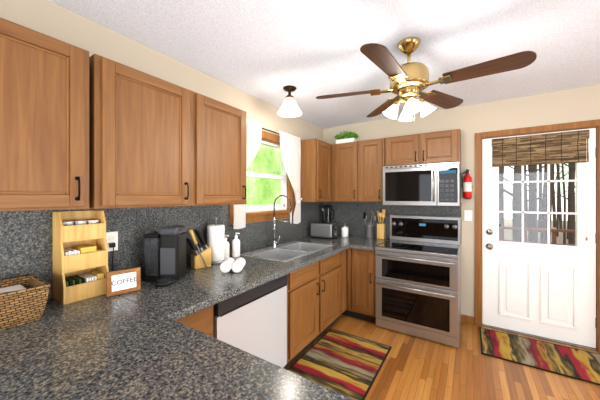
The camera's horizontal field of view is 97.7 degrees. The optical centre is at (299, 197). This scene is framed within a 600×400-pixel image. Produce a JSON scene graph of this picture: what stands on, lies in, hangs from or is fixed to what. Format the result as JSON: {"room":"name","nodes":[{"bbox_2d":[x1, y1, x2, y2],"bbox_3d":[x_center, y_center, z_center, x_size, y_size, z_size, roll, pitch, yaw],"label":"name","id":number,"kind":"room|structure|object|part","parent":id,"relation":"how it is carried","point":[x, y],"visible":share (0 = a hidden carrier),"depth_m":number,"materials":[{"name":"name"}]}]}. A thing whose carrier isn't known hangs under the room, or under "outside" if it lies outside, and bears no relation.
{"room":"kitchen","nodes":[
{"label":"kitchen","id":0,"kind":"room"},
{"bbox_2d":[0,0,322,224],"bbox_3d":[-1.242,0.185,1.576,0.140,2.410,5.880,0,0,33],"label":"wall","id":1,"kind":"structure","parent":0,"point":[51,19],"depth_m":1.72,"materials":[{"name":"beige paint"}]},
{"bbox_2d":[0,17,88,211],"bbox_3d":[-1.287,-0.328,1.071,0.328,0.765,0.625,0,0,33],"label":"upper cabinet","id":2,"kind":"object","parent":1,"relation":"attached to","point":[44,121],"visible":1,"depth_m":1.12,"materials":[{"name":"brown wood"}]},
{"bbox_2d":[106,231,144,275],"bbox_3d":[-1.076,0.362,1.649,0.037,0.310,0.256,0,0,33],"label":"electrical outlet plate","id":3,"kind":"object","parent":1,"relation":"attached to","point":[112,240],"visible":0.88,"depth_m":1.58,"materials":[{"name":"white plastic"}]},
{"bbox_2d":[89,54,245,208],"bbox_3d":[-0.822,-0.328,1.789,0.328,0.765,1.045,0,0,33],"label":"upper cabinet","id":4,"kind":"object","parent":1,"relation":"attached to","point":[154,141],"visible":1,"depth_m":1.54,"materials":[{"name":"brown wood"}]},
{"bbox_2d":[228,130,294,224],"bbox_3d":[-0.390,-0.228,2.823,0.160,0.945,1.070,0,0,33],"label":"window","id":5,"kind":"structure","parent":1,"relation":"in","point":[283,177],"depth_m":2.91,"materials":[{"name":"white plastic"}]},
{"bbox_2d":[300,138,330,201],"bbox_3d":[0.204,-0.328,3.367,0.328,0.765,0.412,0,0,33],"label":"upper cabinet","id":6,"kind":"object","parent":1,"relation":"attached to","point":[315,178],"visible":1,"depth_m":3.21,"materials":[{"name":"brown wood"}]},
{"bbox_2d":[48,0,599,128],"bbox_3d":[0.578,-1.060,0.394,4.800,0.080,6.200,0,0,33],"label":"ceiling","id":7,"kind":"structure","parent":0,"point":[267,51],"depth_m":1.71,"materials":[{"name":"white paint"}]},
{"bbox_2d":[278,85,301,116],"bbox_3d":[-0.096,-0.902,2.441,0.226,0.236,0.226,0,0,33],"label":"ceiling light","id":8,"kind":"object","parent":7,"relation":"attached to","point":[289,107],"visible":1,"depth_m":2.41,"materials":[{"name":"white glass"}]},
{"bbox_2d":[316,37,536,120],"bbox_3d":[0.716,-0.755,1.708,1.237,0.530,1.208,0,0,33],"label":"ceiling fan","id":9,"kind":"object","parent":7,"relation":"hanging from","point":[409,82],"visible":1,"depth_m":1.63,"materials":[{"name":"brown wood"}]},
{"label":"blade","id":10,"kind":"part","parent":9,"relation":"part of","materials":[{"name":"brown wood"}]},
{"bbox_3d":[0.669,-0.728,2.147,0.136,0.006,0.425,-13,2,-7],"label":"blade","id":11,"kind":"part","parent":9,"relation":"part of","materials":[{"name":"brown wood"}]},
{"bbox_3d":[0.457,-0.728,1.408,0.136,0.006,0.425,17,10,38],"label":"blade","id":12,"kind":"part","parent":9,"relation":"part of","materials":[{"name":"brown wood"}]},
{"bbox_3d":[1.070,-0.728,1.960,0.425,0.006,0.136,0,-13,-33],"label":"blade","id":13,"kind":"part","parent":9,"relation":"part of","materials":[{"name":"brown wood"}]},
{"bbox_3d":[1.053,-0.728,1.481,0.425,0.006,0.136,0,-13,37],"label":"blade","id":14,"kind":"part","parent":9,"relation":"part of","materials":[{"name":"brown wood"}]},
{"bbox_2d":[284,314,599,399],"bbox_3d":[0.578,1.420,0.394,4.800,0.060,6.200,0,0,33],"label":"floor","id":15,"kind":"structure","parent":0,"point":[414,368],"depth_m":2.06,"materials":[{"name":"brown wood"}]},
{"bbox_2d":[180,306,212,333],"bbox_3d":[-0.821,0.974,1.489,0.655,0.827,0.312,0,0,33],"label":"base cabinet","id":16,"kind":"object","parent":15,"relation":"on","point":[204,320],"depth_m":1.37,"materials":[{"name":"brown wood"}]},
{"bbox_2d":[0,294,354,399],"bbox_3d":[-0.432,0.540,0.562,2.316,0.040,0.820,0,0,33],"label":"countertop","id":17,"kind":"structure","parent":16,"relation":"on","point":[101,347],"depth_m":0.83,"materials":[{"name":"grey stone"}]},
{"bbox_2d":[0,275,50,330],"bbox_3d":[-1.297,0.443,1.015,0.274,0.152,0.434,0,0,33],"label":"wicker basket","id":18,"kind":"object","parent":17,"relation":"on","point":[23,299],"visible":1,"depth_m":1.08,"materials":[{"name":"brown wicker"}]},
{"bbox_2d":[53,210,108,304],"bbox_3d":[-1.160,0.296,1.393,0.165,0.445,0.193,0,0,33],"label":"organizer","id":19,"kind":"object","parent":17,"relation":"on","point":[80,259],"visible":0.98,"depth_m":1.36,"materials":[{"name":"beige wood"}]},
{"bbox_2d":[106,267,140,296],"bbox_3d":[-0.961,0.456,1.430,0.155,0.126,0.032,0,0,-45],"label":"coffee sign","id":20,"kind":"object","parent":17,"relation":"on","point":[118,282],"visible":1,"depth_m":1.42,"materials":[{"name":"brown wood"}]},
{"bbox_2d":[213,274,287,367],"bbox_3d":[-0.527,0.976,1.895,0.611,0.822,0.670,0,0,33],"label":"dishwasher","id":21,"kind":"object","parent":15,"relation":"on","point":[253,321],"visible":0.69,"depth_m":1.73,"materials":[{"name":"white metal"}]},
{"bbox_2d":[288,246,351,325],"bbox_3d":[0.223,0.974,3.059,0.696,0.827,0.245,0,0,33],"label":"base cabinet","id":22,"kind":"object","parent":15,"relation":"on","point":[321,297],"depth_m":2.56,"materials":[{"name":"brown wood"}]},
{"bbox_2d":[123,238,351,317],"bbox_3d":[-0.307,0.540,2.233,0.706,0.040,2.120,0,0,33],"label":"countertop","id":23,"kind":"structure","parent":22,"relation":"on","point":[199,289],"depth_m":1.60,"materials":[{"name":"grey stone"}]},
{"bbox_2d":[143,225,185,286],"bbox_3d":[-0.855,0.349,1.673,0.293,0.339,0.239,0,0,33],"label":"coffee maker","id":24,"kind":"object","parent":23,"relation":"on","point":[165,256],"visible":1,"depth_m":1.62,"materials":[{"name":"black plastic"}]},
{"bbox_2d":[186,229,210,268],"bbox_3d":[-0.756,0.373,1.945,0.134,0.292,0.193,0,0,33],"label":"knife block","id":25,"kind":"object","parent":23,"relation":"on","point":[200,257],"visible":1,"depth_m":1.93,"materials":[{"name":"brown wood"}]},
{"bbox_2d":[207,217,225,263],"bbox_3d":[-0.683,0.338,2.125,0.156,0.361,0.156,0,0,33],"label":"paper towel holder","id":26,"kind":"object","parent":23,"relation":"on","point":[215,237],"visible":0.94,"depth_m":2.07,"materials":[{"name":"white paper"}]},
{"bbox_2d":[224,235,228,258],"bbox_3d":[-0.636,0.419,2.237,0.074,0.200,0.069,0,0,33],"label":"soap bottle","id":27,"kind":"object","parent":23,"relation":"on","point":[226,249],"visible":0.77,"depth_m":2.22,"materials":[{"name":"white plastic"}]},
{"bbox_2d":[220,257,245,272],"bbox_3d":[-0.478,0.481,1.873,0.154,0.076,0.153,0,0,-3],"label":"rolled towels","id":28,"kind":"object","parent":23,"relation":"on","point":[237,265],"visible":1,"depth_m":1.80,"materials":[{"name":"white fabric"}]},
{"bbox_2d":[232,233,239,256],"bbox_3d":[-0.561,0.414,2.308,0.074,0.210,0.069,0,0,33],"label":"soap bottle","id":29,"kind":"object","parent":23,"relation":"on","point":[236,247],"visible":1,"depth_m":2.28,"materials":[{"name":"white plastic"}]},
{"bbox_2d":[268,194,291,245],"bbox_3d":[-0.171,0.241,2.683,0.260,0.546,0.104,0,0,33],"label":"faucet","id":30,"kind":"object","parent":23,"relation":"on","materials":[{"name":"silver metal"}]},
{"bbox_2d":[244,242,331,285],"bbox_3d":[-0.089,0.607,2.604,0.512,0.186,0.886,0,0,33],"label":"sink","id":31,"kind":"object","parent":23,"relation":"in","point":[286,251],"depth_m":2.57,"materials":[{"name":"silver metal"}]},
{"bbox_2d":[308,234,389,249],"bbox_3d":[0.563,0.540,3.329,0.972,0.040,0.686,0,0,33],"label":"countertop","id":32,"kind":"structure","parent":22,"relation":"on","point":[359,242],"depth_m":3.18,"materials":[{"name":"grey stone"}]},
{"bbox_2d":[311,222,336,238],"bbox_3d":[0.318,0.423,3.390,0.332,0.192,0.175,0,0,29],"label":"toaster","id":33,"kind":"object","parent":32,"relation":"on","point":[322,230],"visible":1,"depth_m":3.31,"materials":[{"name":"silver metal"}]},
{"bbox_2d":[322,205,333,222],"bbox_3d":[0.391,0.309,3.690,0.197,0.420,0.175,0,0,33],"label":"blender","id":34,"kind":"object","parent":32,"relation":"on","point":[327,210],"visible":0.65,"depth_m":3.65,"materials":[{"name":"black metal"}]},
{"bbox_2d":[341,224,348,236],"bbox_3d":[0.599,0.432,3.492,0.098,0.174,0.098,0,0,33],"label":"canister","id":35,"kind":"object","parent":32,"relation":"on","point":[344,230],"visible":1,"depth_m":3.45,"materials":[{"name":"white plastic"}]},
{"bbox_2d":[363,210,375,237],"bbox_3d":[0.910,0.341,3.398,0.134,0.356,0.154,0,0,33],"label":"utensil crock","id":36,"kind":"object","parent":32,"relation":"on","point":[369,231],"visible":1,"depth_m":3.37,"materials":[{"name":"silver metal"}]},
{"bbox_2d":[377,209,384,238],"bbox_3d":[1.029,0.334,3.320,0.103,0.370,0.085,0,0,33],"label":"utensil holder","id":37,"kind":"object","parent":32,"relation":"on","point":[380,230],"visible":1,"depth_m":3.29,"materials":[{"name":"brown wood"}]},
{"bbox_2d":[287,329,391,399],"bbox_3d":[0.179,1.384,1.964,0.624,0.010,1.504,0,0,33],"label":"area rug","id":38,"kind":"object","parent":15,"relation":"on","point":[347,364],"visible":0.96,"depth_m":2.18,"materials":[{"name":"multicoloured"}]},
{"bbox_2d":[356,250,375,322],"bbox_3d":[0.848,0.974,3.165,0.316,0.827,0.653,0,0,33],"label":"base cabinet","id":39,"kind":"object","parent":15,"relation":"on","point":[365,259],"depth_m":2.87,"materials":[{"name":"brown wood"}]},
{"bbox_2d":[375,215,460,347],"bbox_3d":[1.283,0.802,2.834,0.761,1.174,0.716,0,0,33],"label":"range","id":40,"kind":"object","parent":15,"relation":"on","point":[418,275],"visible":1,"depth_m":2.62,"materials":[{"name":"silver metal"}]},
{"bbox_2d":[479,327,599,384],"bbox_3d":[2.188,1.384,2.281,1.019,0.010,0.554,0,0,33],"label":"area rug","id":41,"kind":"object","parent":15,"relation":"on","point":[577,364],"visible":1,"depth_m":2.29,"materials":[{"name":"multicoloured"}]},
{"bbox_2d":[323,84,599,316],"bbox_3d":[2.200,0.185,2.763,4.340,2.410,0.140,0,0,33],"label":"wall","id":42,"kind":"structure","parent":0,"point":[561,107],"depth_m":2.88,"materials":[{"name":"beige paint"}]},
{"bbox_2d":[331,138,384,201],"bbox_3d":[0.660,-0.328,3.480,0.971,0.765,0.328,0,0,33],"label":"upper cabinet","id":43,"kind":"object","parent":42,"relation":"attached to","point":[356,171],"visible":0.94,"depth_m":3.29,"materials":[{"name":"brown wood"}]},
{"bbox_2d":[334,131,358,143],"bbox_3d":[0.620,-0.802,3.524,0.325,0.182,0.154,0,0,33],"label":"plant","id":44,"kind":"object","parent":43,"relation":"on","point":[340,137],"visible":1,"depth_m":3.49,"materials":[{"name":"green plant"}]},
{"bbox_2d":[385,129,460,165],"bbox_3d":[1.393,-0.535,3.004,0.763,0.349,0.328,0,0,33],"label":"upper cabinet","id":45,"kind":"object","parent":42,"relation":"attached to","point":[434,147],"visible":0.98,"depth_m":2.87,"materials":[{"name":"brown wood"}]},
{"bbox_2d":[383,162,460,206],"bbox_3d":[1.359,-0.134,2.952,0.757,0.448,0.430,0,0,33],"label":"microwave","id":46,"kind":"object","parent":45,"relation":"attached to","point":[434,184],"visible":1,"depth_m":2.79,"materials":[{"name":"grey metal"}]},
{"bbox_2d":[461,170,471,198],"bbox_3d":[1.815,-0.141,2.851,0.102,0.317,0.124,0,0,33],"label":"fire extinguisher","id":47,"kind":"object","parent":42,"relation":"attached to","point":[467,186],"visible":1,"depth_m":2.83,"materials":[{"name":"red metal"}]},
{"bbox_2d":[461,314,474,324],"bbox_3d":[1.311,1.347,-0.082,2.451,0.085,5.600,0,0,33],"label":"baseboard","id":48,"kind":"structure","parent":42,"relation":"attached to","point":[467,319],"depth_m":2.89,"materials":[{"name":"brown wood"}]},
{"bbox_2d":[464,210,471,220],"bbox_3d":[1.857,0.200,2.893,0.072,0.116,0.012,0,0,33],"label":"light switch","id":49,"kind":"object","parent":42,"relation":"attached to","point":[467,215],"visible":1,"depth_m":2.90,"materials":[{"name":"white plastic"}]},
{"bbox_2d":[475,119,599,352],"bbox_3d":[2.360,0.344,2.648,0.989,2.092,0.158,0,0,33],"label":"door frame","id":50,"kind":"structure","parent":42,"relation":"attached to","point":[588,124],"depth_m":2.66,"materials":[{"name":"brown wood"}]},
{"bbox_2d":[482,128,596,347],"bbox_3d":[2.336,0.369,2.608,0.853,2.010,0.111,0,0,33],"label":"entry door","id":51,"kind":"structure","parent":42,"relation":"in","point":[548,290],"depth_m":2.58,"materials":[{"name":"white"}]},
{"bbox_2d":[492,130,588,240],"bbox_3d":[2.339,-0.113,2.586,0.718,1.015,0.039,0,0,33],"label":"door shade","id":52,"kind":"object","parent":51,"relation":"attached to","point":[560,147],"visible":0.98,"depth_m":2.56,"materials":[{"name":"beige"}]},
{"label":"outside","id":53,"kind":"structure","parent":0,"visible":0},
{"bbox_2d":[244,144,280,204],"bbox_3d":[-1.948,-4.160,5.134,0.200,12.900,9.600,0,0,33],"label":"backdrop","id":54,"kind":"structure","parent":53,"point":[261,181],"depth_m":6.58,"materials":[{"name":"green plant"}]},
{"bbox_2d":[499,226,575,245],"bbox_3d":[3.171,1.115,4.112,7.500,1.050,3.178,0,0,33],"label":"deck","id":55,"kind":"object","parent":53,"point":[554,234],"depth_m":5.00,"materials":[{"name":"brown wood"}]},
{"bbox_2d":[504,219,575,244],"bbox_3d":[8.511,2.490,16.466,80.000,0.200,90.000,0,0,33],"label":"ground","id":56,"kind":"structure","parent":53,"point":[508,234],"depth_m":16.97,"materials":[{"name":"beige plant"}]},
{"bbox_2d":[499,163,575,243],"bbox_3d":[7.655,-5.583,19.281,36.395,15.964,29.067,0,0,33],"label":"trees","id":57,"kind":"object","parent":56,"relation":"on","point":[529,216],"depth_m":12.70,"materials":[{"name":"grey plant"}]},
{"bbox_2d":[504,163,575,220],"bbox_3d":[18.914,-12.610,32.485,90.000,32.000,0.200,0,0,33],"label":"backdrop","id":58,"kind":"structure","parent":53,"point":[507,207],"depth_m":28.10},
{"bbox_3d":[-0.321,-0.705,2.783,0.054,0.028,1.138,0,0,33],"label":"curtain rod","id":59,"kind":"object","parent":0,"visible":0},
{"bbox_2d":[234,119,261,228],"bbox_3d":[-0.493,-0.226,2.460,0.079,1.018,0.364,0,0,33],"label":"window curtain","id":60,"kind":"object","parent":59,"relation":"hanging from","point":[253,134],"visible":0.52,"depth_m":2.47,"materials":[{"name":"white fabric"}]},
{"bbox_2d":[277,130,301,223],"bbox_3d":[-0.115,-0.209,3.042,0.079,1.052,0.424,0,0,33],"label":"window curtain","id":61,"kind":"object","parent":59,"relation":"hanging from","point":[290,145],"visible":0.98,"depth_m":3.10,"materials":[{"name":"white fabric"}]}
]}

